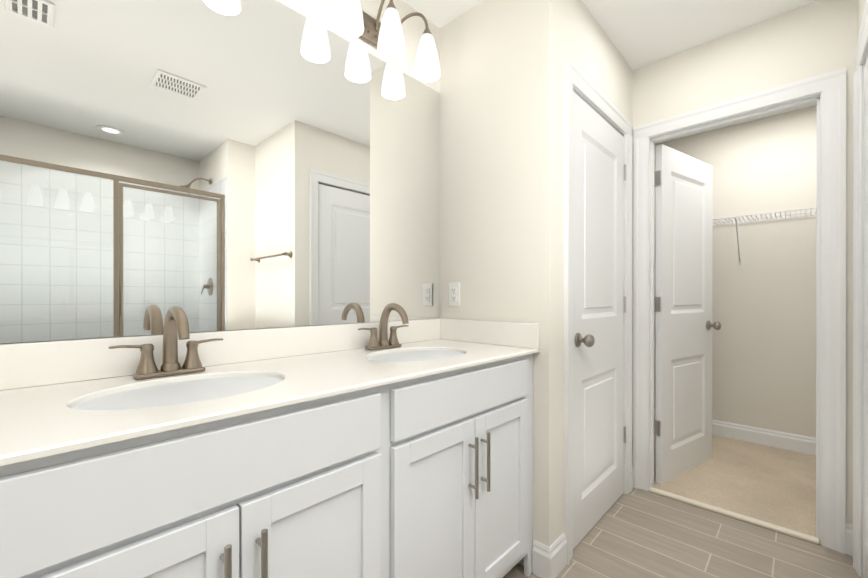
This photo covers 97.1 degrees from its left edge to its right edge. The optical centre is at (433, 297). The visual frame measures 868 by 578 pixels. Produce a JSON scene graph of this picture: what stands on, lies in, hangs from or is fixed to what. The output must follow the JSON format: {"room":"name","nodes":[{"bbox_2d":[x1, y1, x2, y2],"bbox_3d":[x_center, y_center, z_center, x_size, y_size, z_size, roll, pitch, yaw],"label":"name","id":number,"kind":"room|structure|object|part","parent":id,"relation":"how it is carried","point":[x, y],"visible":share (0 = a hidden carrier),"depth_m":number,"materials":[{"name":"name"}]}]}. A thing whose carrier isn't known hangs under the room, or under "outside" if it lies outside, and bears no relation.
{"room":"bathroom","nodes":[
{"label":"bathroom","id":0,"kind":"room"},
{"bbox_2d":[0,0,439,343],"bbox_3d":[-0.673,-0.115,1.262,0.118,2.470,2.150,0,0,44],"label":"mirror","id":1,"kind":"object","parent":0,"point":[213,165],"depth_m":1.17,"materials":[{"name":"clear glass"}]},
{"bbox_2d":[331,0,439,81],"bbox_3d":[-0.194,-1.113,1.560,0.178,0.266,0.525,0,0,44],"label":"sconce","id":2,"kind":"object","parent":1,"relation":"attached to","point":[352,19],"visible":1,"depth_m":1.56,"materials":[{"name":"white glass"}]},
{"bbox_3d":[-0.312,-1.064,1.390,0.115,0.168,0.115,0,0,44],"label":"lamp shade","id":3,"kind":"part","parent":2,"relation":"part of","materials":[{"name":"white glass"}]},
{"bbox_3d":[-0.171,-1.064,1.539,0.115,0.168,0.115,0,0,44],"label":"lamp shade","id":4,"kind":"part","parent":2,"relation":"part of","materials":[{"name":"white glass"}]},
{"bbox_3d":[-0.206,-1.153,1.573,0.142,0.186,0.455,0,0,44],"label":"frame","id":5,"kind":"part","parent":2,"relation":"part of","materials":[{"name":"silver metal"}]},
{"bbox_3d":[-0.030,-1.064,1.688,0.115,0.168,0.115,0,0,44],"label":"lamp shade","id":6,"kind":"part","parent":2,"relation":"part of","materials":[{"name":"white glass"}]},
{"bbox_2d":[440,0,561,565],"bbox_3d":[0.281,-0.116,1.763,0.590,2.470,0.110,0,0,44],"label":"wall","id":7,"kind":"structure","parent":0,"point":[500,160],"depth_m":1.64,"materials":[{"name":"white paint"}]},
{"bbox_2d":[449,282,459,305],"bbox_3d":[0.097,-0.016,1.856,0.070,0.115,0.008,0,0,44],"label":"electrical outlet plate","id":8,"kind":"object","parent":7,"relation":"attached to","point":[454,294],"visible":1,"depth_m":1.85,"materials":[{"name":"white plastic"}]},
{"bbox_2d":[440,319,538,346],"bbox_3d":[0.228,0.154,1.720,0.527,0.101,0.020,0,0,44],"label":"backsplash","id":9,"kind":"structure","parent":7,"relation":"attached to","point":[526,334],"depth_m":1.68,"materials":[{"name":"white stone"}]},
{"bbox_2d":[562,0,632,533],"bbox_3d":[0.817,-0.116,1.979,0.110,2.470,0.940,0,0,44],"label":"wall","id":10,"kind":"structure","parent":0,"point":[590,51],"depth_m":1.81,"materials":[{"name":"white paint"}]},
{"bbox_2d":[573,91,625,548],"bbox_3d":[0.830,0.100,1.945,0.182,2.022,0.705,0,0,44],"label":"room door","id":11,"kind":"structure","parent":10,"relation":"in","point":[599,303],"depth_m":1.90,"materials":[{"name":"painted wood"},{"name":"brushed nickel"}]},
{"bbox_3d":[0.621,0.190,1.725,0.182,0.065,0.099,0,0,44],"label":"knob","id":12,"kind":"part","parent":11,"relation":"part of","materials":[{"name":"silver metal"}]},
{"bbox_2d":[564,58,635,564],"bbox_3d":[0.809,0.058,1.958,0.127,2.123,0.856,0,0,44],"label":"door frame","id":13,"kind":"structure","parent":10,"relation":"attached to","point":[575,80],"depth_m":1.76,"materials":[{"name":"white wood"}]},
{"bbox_2d":[402,0,817,144],"bbox_3d":[1.282,-1.389,1.051,3.240,0.080,4.540,0,0,44],"label":"ceiling","id":14,"kind":"structure","parent":0,"point":[640,33],"depth_m":1.86,"materials":[{"name":"white paint"}]},
{"bbox_2d":[503,488,861,577],"bbox_3d":[0.784,1.151,0.531,3.240,0.060,3.095,0,0,44],"label":"floor","id":15,"kind":"structure","parent":0,"point":[637,533],"depth_m":1.71,"materials":[{"name":"tile"}]},
{"bbox_2d":[0,339,539,577],"bbox_3d":[-0.424,0.666,1.028,0.576,0.910,1.924,0,0,44],"label":"bathroom vanity","id":16,"kind":"object","parent":15,"relation":"on","point":[384,447],"depth_m":0.84,"materials":[{"name":"painted wood"},{"name":"brushed nickel"}]},
{"bbox_2d":[0,339,539,465],"bbox_3d":[-0.435,0.213,1.038,0.547,0.013,1.923,0,0,44],"label":"countertop","id":17,"kind":"structure","parent":16,"relation":"on","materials":[{"name":"white stone"}]},
{"bbox_2d":[108,306,223,378],"bbox_3d":[-0.664,0.113,0.988,0.169,0.185,0.255,0,0,44],"label":"faucet","id":18,"kind":"object","parent":17,"relation":"on","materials":[{"name":"brown metal"}]},
{"bbox_2d":[0,319,439,386],"bbox_3d":[-0.626,0.155,1.219,0.020,0.101,1.924,0,0,44],"label":"backsplash","id":19,"kind":"structure","parent":17,"relation":"on","point":[34,362],"depth_m":1.04,"materials":[{"name":"white stone"}]},
{"bbox_2d":[356,303,411,350],"bbox_3d":[-0.161,0.113,1.518,0.169,0.185,0.255,0,0,44],"label":"faucet","id":20,"kind":"object","parent":17,"relation":"on","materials":[{"name":"brown metal"}]},
{"bbox_2d":[654,105,816,437],"bbox_3d":[2.576,-0.117,2.879,2.360,2.470,0.110,0,0,44],"label":"wall","id":21,"kind":"structure","parent":0,"point":[764,338],"depth_m":2.89,"materials":[{"name":"beige paint"}]},
{"bbox_2d":[654,409,815,454],"bbox_3d":[2.533,1.052,2.836,2.140,0.130,0.014,0,0,44],"label":"baseboard","id":22,"kind":"structure","parent":21,"relation":"attached to","point":[788,441],"depth_m":2.88,"materials":[{"name":"white wood"}]},
{"bbox_2d":[654,207,816,264],"bbox_3d":[2.431,-0.421,2.725,2.134,0.338,0.306,0,0,44],"label":"wire shelf","id":23,"kind":"object","parent":21,"relation":"attached to","point":[765,217],"visible":0.42,"depth_m":2.73,"materials":[{"name":"grey metal"}]},
{"bbox_2d":[653,435,819,540],"bbox_3d":[2.116,1.143,2.397,2.360,0.072,1.445,0,0,44],"label":"floor","id":24,"kind":"structure","parent":0,"point":[771,485],"depth_m":2.28,"materials":[{"name":"beige carpet"}]},
{"bbox_2d":[632,0,856,524],"bbox_3d":[1.653,-0.116,1.908,2.360,2.470,0.110,0,0,44],"label":"wall","id":25,"kind":"structure","parent":0,"point":[816,38],"depth_m":1.85,"materials":[{"name":"white paint"}]},
{"bbox_2d":[654,144,720,483],"bbox_3d":[1.625,0.099,2.476,0.701,2.022,0.182,0,0,-33],"label":"closet door","id":26,"kind":"structure","parent":25,"relation":"in","point":[684,326],"depth_m":2.42,"materials":[{"name":"painted wood"},{"name":"brushed nickel"}]},
{"bbox_3d":[1.876,0.188,2.642,0.099,0.065,0.182,0,0,-33],"label":"knob","id":27,"kind":"part","parent":26,"relation":"part of","materials":[{"name":"silver metal"}]},
{"bbox_2d":[649,487,819,544],"bbox_3d":[1.504,1.111,1.988,0.697,0.016,0.042,0,0,44],"label":"trim","id":28,"kind":"structure","parent":25,"relation":"attached to","point":[789,532],"depth_m":1.94,"materials":[{"name":"beige wood"}]},
{"bbox_2d":[636,68,845,553],"bbox_3d":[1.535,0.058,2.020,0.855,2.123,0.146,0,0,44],"label":"door frame","id":29,"kind":"structure","parent":25,"relation":"attached to","point":[829,89],"depth_m":1.73,"materials":[{"name":"white wood"}]},
{"bbox_2d":[845,523,852,546],"bbox_3d":[2.169,1.054,1.505,0.773,0.130,0.014,0,0,44],"label":"baseboard","id":30,"kind":"structure","parent":25,"relation":"attached to","point":[849,527],"depth_m":1.67,"materials":[{"name":"white wood"}]},
{"bbox_2d":[857,0,866,522],"bbox_3d":[1.538,-0.115,1.272,0.110,2.470,0.970,0,0,44],"label":"wall","id":31,"kind":"structure","parent":0,"point":[861,4],"depth_m":1.58,"materials":[{"name":"white paint"}]},
{"bbox_2d":[844,0,867,577],"bbox_3d":[1.501,0.059,1.246,0.127,2.123,0.856,0,0,44],"label":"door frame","id":32,"kind":"structure","parent":31,"relation":"attached to","point":[861,51],"depth_m":1.55,"materials":[{"name":"white wood"}]},
{"bbox_2d":[863,56,867,577],"bbox_3d":[1.513,0.101,1.241,0.108,2.022,0.705,0,0,44],"label":"entry door","id":33,"kind":"structure","parent":31,"relation":"in","point":[865,462],"depth_m":1.48,"materials":[{"name":"white painted wood"}]}
]}

